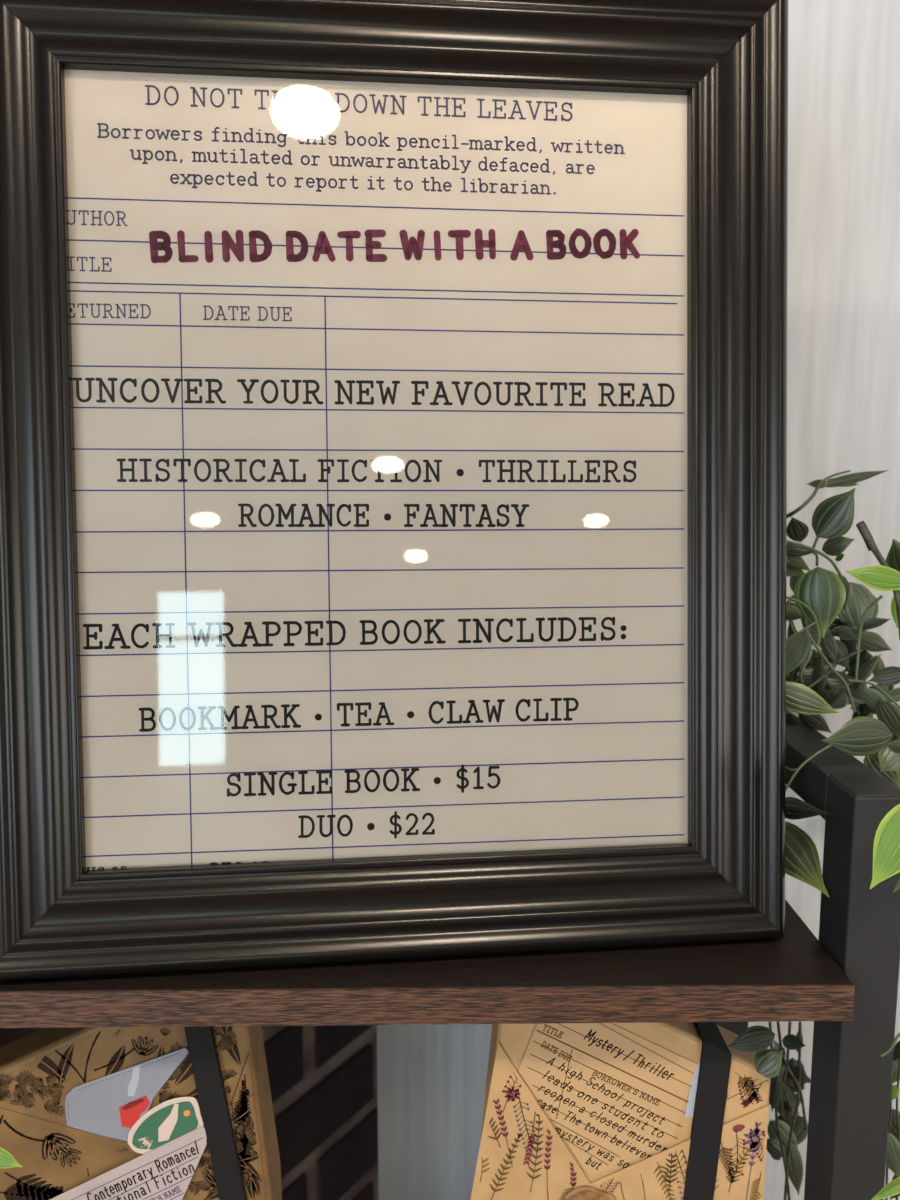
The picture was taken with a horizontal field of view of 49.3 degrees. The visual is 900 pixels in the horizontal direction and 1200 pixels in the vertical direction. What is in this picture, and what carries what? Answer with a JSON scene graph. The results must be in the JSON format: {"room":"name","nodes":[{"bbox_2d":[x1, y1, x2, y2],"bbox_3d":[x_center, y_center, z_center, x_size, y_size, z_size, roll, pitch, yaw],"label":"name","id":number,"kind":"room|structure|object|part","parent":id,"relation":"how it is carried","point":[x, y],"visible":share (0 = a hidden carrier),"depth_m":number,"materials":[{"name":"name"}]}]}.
{"room":"bookshop","nodes":[
{"label":"bookshop","id":0,"kind":"room"},
{"bbox_2d":[0,1025,378,1199],"bbox_3d":[-0.258,-0.104,0.841,0.108,2.869,1.140,5,10,33],"label":"brick wall","id":1,"kind":"structure","parent":0,"point":[323,1078],"depth_m":1.03,"materials":[{"name":"black brick"}]},
{"bbox_2d":[377,0,899,1199],"bbox_3d":[2.069,0.048,0.726,4.240,2.600,0.120,0,8,-1],"label":"wall","id":2,"kind":"structure","parent":0,"point":[843,277],"depth_m":0.61,"materials":[{"name":"white paint"}]},
{"bbox_3d":[1.087,2.279,-5.366,6.600,0.100,14.300,0,8,-1],"label":"floor","id":3,"kind":"structure","parent":0,"visible":0},
{"bbox_2d":[0,709,899,1199],"bbox_3d":[-0.091,0.717,0.603,0.568,1.310,0.230,0,8,-1],"label":"shelf unit","id":4,"kind":"object","parent":3,"relation":"on","point":[844,981],"visible":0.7,"depth_m":0.42,"materials":[{"name":"brown wood"}]},
{"bbox_2d":[0,1147,22,1168],"bbox_3d":[-0.190,0.226,0.402,0.031,0.010,0.004,1,8,10],"label":"vine","id":5,"kind":"object","parent":4,"relation":"hanging from","point":[7,1160],"visible":1,"depth_m":0.40,"materials":[{"name":"green plant"}]},
{"bbox_2d":[0,1026,281,1199],"bbox_3d":[-0.164,0.318,0.472,0.169,0.285,0.032,0,8,-1],"label":"book","id":6,"kind":"object","parent":4,"relation":"on","point":[224,1068],"visible":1,"depth_m":0.45,"materials":[{"name":"paper"}]},
{"bbox_2d":[0,1026,239,1116],"bbox_3d":[-0.152,0.213,0.444,0.114,0.046,0.001,0,8,-1],"label":"print","id":7,"kind":"object","parent":6,"relation":"attached to","point":[2,1094],"depth_m":0.44},
{"bbox_2d":[65,1047,188,1141],"bbox_3d":[-0.146,0.225,0.445,0.057,0.047,0.001,0,8,-1],"label":"sachet","id":8,"kind":"object","parent":6,"relation":"attached to","point":[110,1105],"visible":1,"depth_m":0.44,"materials":[{"name":"grey paper"}]},
{"bbox_2d":[119,1095,149,1127],"bbox_3d":[-0.143,0.233,0.446,0.014,0.017,0.001,0,8,-1],"label":"cup","id":9,"kind":"object","parent":8,"relation":"on","point":[130,1116],"depth_m":0.45,"materials":[{"name":"red paper"}]},
{"bbox_2d":[50,1126,206,1199],"bbox_3d":[-0.155,0.275,0.450,0.089,0.071,0.001,0,8,-1],"label":"card","id":10,"kind":"object","parent":6,"relation":"attached to","point":[165,1172],"visible":1,"depth_m":0.45,"materials":[{"name":"grey paper"}]},
{"bbox_2d":[0,1074,260,1199],"bbox_3d":[-0.148,0.252,0.449,0.123,0.074,0.001,0,8,-1],"label":"print","id":11,"kind":"object","parent":6,"relation":"attached to","point":[23,1191],"depth_m":0.45},
{"bbox_2d":[44,1108,263,1199],"bbox_3d":[-0.135,0.260,0.450,0.101,0.057,0.001,0,8,-1],"label":"print","id":12,"kind":"object","parent":6,"relation":"attached to","point":[201,1162],"depth_m":0.45},
{"bbox_2d":[128,1097,203,1153],"bbox_3d":[-0.130,0.240,0.446,0.035,0.029,0.001,0,8,-1],"label":"sticker","id":13,"kind":"object","parent":6,"relation":"in","point":[171,1119],"visible":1,"depth_m":0.45,"materials":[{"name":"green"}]},
{"bbox_2d":[0,0,788,980],"bbox_3d":[-0.029,-0.058,0.456,0.354,0.423,0.125,-1,8,-6],"label":"picture frame","id":14,"kind":"object","parent":4,"relation":"on","point":[393,393],"visible":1,"depth_m":0.43,"materials":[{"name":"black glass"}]},
{"bbox_3d":[-0.180,-0.051,0.410,0.043,0.423,0.066,-1,8,-6],"label":"frame rail","id":15,"kind":"part","parent":14,"relation":"part of","materials":[{"name":"black wood"}]},
{"bbox_3d":[-0.028,-0.244,0.420,0.354,0.044,0.025,-1,8,-6],"label":"frame rail","id":16,"kind":"part","parent":14,"relation":"part of","materials":[{"name":"black wood"}]},
{"bbox_3d":[-0.023,0.136,0.434,0.354,0.045,0.028,-1,8,-6],"label":"frame rail","id":17,"kind":"part","parent":14,"relation":"part of","materials":[{"name":"black wood"}]},
{"bbox_3d":[0.129,-0.056,0.444,0.043,0.423,0.066,-1,8,-6],"label":"frame rail","id":18,"kind":"part","parent":14,"relation":"part of","materials":[{"name":"black wood"}]},
{"bbox_2d":[470,1022,769,1199],"bbox_3d":[0.074,0.313,0.475,0.150,0.292,0.032,0,8,-1],"label":"book","id":19,"kind":"object","parent":4,"relation":"on","point":[718,1153],"visible":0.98,"depth_m":0.45,"materials":[{"name":"paper"}]},
{"bbox_2d":[518,1023,696,1176],"bbox_3d":[0.072,0.223,0.448,0.082,0.091,0.001,0,8,-1],"label":"card","id":20,"kind":"object","parent":19,"relation":"attached to","point":[616,1096],"visible":1,"depth_m":0.45,"materials":[{"name":"brown paper"}]},
{"bbox_2d":[487,1095,743,1199],"bbox_3d":[0.077,0.255,0.452,0.119,0.062,0.001,0,8,-1],"label":"print","id":21,"kind":"object","parent":19,"relation":"attached to","point":[538,1136],"depth_m":0.45},
{"bbox_2d":[480,1072,761,1199],"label":"print","id":22,"kind":"object","parent":19,"relation":"attached to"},
{"bbox_2d":[493,1075,764,1185],"bbox_3d":[0.083,0.256,0.452,0.126,0.081,0.001,0,8,-1],"label":"print","id":23,"kind":"object","parent":19,"relation":"attached to","point":[723,1143],"depth_m":0.45,"materials":[{"name":"beige paper"}]},
{"bbox_2d":[513,1103,764,1199],"bbox_3d":[0.087,0.263,0.454,0.117,0.068,0.001,0,8,-1],"label":"print","id":24,"kind":"object","parent":19,"relation":"attached to","point":[718,1153],"depth_m":0.45,"materials":[{"name":"grey paper"}]},
{"bbox_2d":[684,1062,699,1117],"bbox_3d":[0.115,0.225,0.450,0.014,0.028,0.001,0,8,-1],"label":"sachet","id":25,"kind":"object","parent":19,"relation":"in","point":[689,1111],"visible":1,"depth_m":0.45,"materials":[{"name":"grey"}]},
{"bbox_2d":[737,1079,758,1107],"bbox_3d":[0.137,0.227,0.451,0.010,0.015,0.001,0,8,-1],"label":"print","id":26,"kind":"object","parent":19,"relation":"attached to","point":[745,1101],"depth_m":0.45},
{"bbox_2d":[735,1072,762,1106],"bbox_3d":[0.137,0.225,0.450,0.014,0.018,0.001,0,8,-1],"label":"print","id":27,"kind":"object","parent":19,"relation":"attached to","point":[748,1085],"depth_m":0.45},
{"bbox_3d":[0.180,0.703,0.706,0.024,1.309,0.030,0,8,-1],"label":"post","id":28,"kind":"part","parent":4,"relation":"part of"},
{"bbox_2d":[727,1021,810,1199],"bbox_3d":[0.181,0.269,0.539,0.032,0.180,0.208,4,9,24],"label":"vine","id":29,"kind":"object","parent":4,"relation":"hanging from","point":[787,1077],"visible":0.94,"depth_m":0.54,"materials":[{"name":"green plant"}]},
{"bbox_3d":[0.180,0.254,0.534,0.016,0.052,0.002,0,8,-1],"label":"stem","id":30,"kind":"part","parent":29,"relation":"part of","materials":[{"name":"green plant"}]},
{"bbox_3d":[0.185,0.290,0.539,0.014,0.125,0.002,0,8,-1],"label":"stem","id":31,"kind":"part","parent":29,"relation":"part of","materials":[{"name":"green plant"}]},
{"bbox_3d":[0.187,0.260,0.535,0.020,0.064,0.002,0,8,-1],"label":"stem","id":32,"kind":"part","parent":29,"relation":"part of","materials":[{"name":"green plant"}]},
{"bbox_3d":[0.188,0.293,0.540,0.006,0.131,0.002,0,8,-1],"label":"stem","id":33,"kind":"part","parent":29,"relation":"part of","materials":[{"name":"green plant"}]},
{"bbox_3d":[0.181,0.079,0.522,0.024,0.022,0.157,0,8,-1],"label":"rail","id":34,"kind":"part","parent":4,"relation":"part of","materials":[{"name":"black metal"}]},
{"bbox_2d":[785,470,899,896],"bbox_3d":[0.198,0.027,0.512,0.068,0.188,0.193,3,9,20],"label":"vine","id":35,"kind":"object","parent":4,"relation":"on","point":[814,687],"visible":0.95,"depth_m":0.49,"materials":[{"name":"green plant"}]},
{"bbox_3d":[0.176,0.012,0.502,0.008,0.024,0.001,0,8,-1],"label":"stem","id":36,"kind":"part","parent":35,"relation":"part of","materials":[{"name":"green plant"}]},
{"bbox_3d":[0.202,0.047,0.556,0.018,0.027,0.001,0,8,-1],"label":"stem","id":37,"kind":"part","parent":35,"relation":"part of","materials":[{"name":"green plant"}]},
{"bbox_3d":[0.187,0.042,0.514,0.007,0.025,0.001,0,8,-1],"label":"stem","id":38,"kind":"part","parent":35,"relation":"part of","materials":[{"name":"green plant"}]},
{"bbox_3d":[0.164,0.009,0.459,0.020,0.024,0.001,0,8,-1],"label":"stem","id":39,"kind":"part","parent":35,"relation":"part of","materials":[{"name":"green plant"}]},
{"bbox_3d":[0.168,0.013,0.459,0.008,0.006,0.001,0,8,-1],"label":"stem","id":40,"kind":"part","parent":35,"relation":"part of","materials":[{"name":"green plant"}]},
{"bbox_3d":[0.163,0.077,0.448,0.021,0.023,0.001,0,8,-1],"label":"stem","id":41,"kind":"part","parent":35,"relation":"part of","materials":[{"name":"green plant"}]},
{"bbox_3d":[0.191,0.018,0.513,0.013,0.024,0.001,0,8,-1],"label":"stem","id":42,"kind":"part","parent":35,"relation":"part of","materials":[{"name":"green plant"}]},
{"bbox_3d":[0.175,-0.020,0.475,0.032,0.020,0.002,0,8,-1],"label":"stem","id":43,"kind":"part","parent":35,"relation":"part of","materials":[{"name":"green plant"}]},
{"bbox_3d":[0.184,-0.025,0.494,0.004,0.015,0.002,0,8,-1],"label":"stem","id":44,"kind":"part","parent":35,"relation":"part of","materials":[{"name":"green plant"}]},
{"bbox_3d":[0.181,-0.052,0.509,0.021,0.030,0.043,-8,11,-44],"label":"stem","id":45,"kind":"part","parent":35,"relation":"part of","materials":[{"name":"green plant"}]},
{"bbox_3d":[0.189,0.035,0.502,0.016,0.024,0.001,0,8,-1],"label":"stem","id":46,"kind":"part","parent":35,"relation":"part of","materials":[{"name":"green plant"}]},
{"bbox_3d":[0.179,0.034,0.462,0.027,0.040,0.001,0,8,-1],"label":"stem","id":47,"kind":"part","parent":35,"relation":"part of","materials":[{"name":"green plant"}]},
{"bbox_3d":[0.200,0.028,0.492,0.013,0.008,0.002,0,8,-1],"label":"stem","id":48,"kind":"part","parent":35,"relation":"part of","materials":[{"name":"green plant"}]},
{"bbox_3d":[0.201,0.018,0.470,0.011,0.042,0.001,0,8,-1],"label":"stem","id":49,"kind":"part","parent":35,"relation":"part of","materials":[{"name":"green plant"}]},
{"bbox_3d":[0.202,0.045,0.464,0.028,0.017,0.001,0,8,-1],"label":"stem","id":50,"kind":"part","parent":35,"relation":"part of","materials":[{"name":"green plant"}]},
{"bbox_3d":[0.183,0.729,0.520,0.024,1.309,0.030,0,8,-1],"label":"post","id":51,"kind":"part","parent":4,"relation":"part of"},
{"bbox_2d":[845,521,899,788],"bbox_3d":[0.236,0.034,0.521,0.049,0.159,0.162,4,9,24],"label":"vine","id":52,"kind":"object","parent":4,"relation":"on","point":[885,576],"visible":0.77,"depth_m":0.51,"materials":[{"name":"green plant"}]},
{"bbox_2d":[870,804,899,1199],"bbox_3d":[0.182,0.166,0.405,0.034,0.177,0.025,0,8,-1],"label":"vine","id":53,"kind":"object","parent":4,"relation":"hanging from","point":[886,848],"visible":1,"depth_m":0.39,"materials":[{"name":"green plant"}]},
{"bbox_3d":[0.191,0.188,0.419,0.013,0.015,0.001,0,8,-1],"label":"stem","id":54,"kind":"part","parent":53,"relation":"part of","materials":[{"name":"green plant"}]},
{"bbox_2d":[885,1041,899,1199],"bbox_3d":[0.244,0.282,0.532,0.016,0.124,0.084,4,9,29],"label":"vine","id":55,"kind":"object","parent":4,"relation":"hanging from","point":[893,1141],"visible":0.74,"depth_m":0.50,"materials":[{"name":"green plant"}]},
{"bbox_3d":[0.228,0.283,0.508,0.004,0.097,0.001,0,8,-1],"label":"stem","id":56,"kind":"part","parent":55,"relation":"part of","materials":[{"name":"green plant"}]},
{"bbox_3d":[0.232,0.278,0.508,0.005,0.108,0.001,0,8,-1],"label":"stem","id":57,"kind":"part","parent":55,"relation":"part of","materials":[{"name":"green plant"}]}
]}

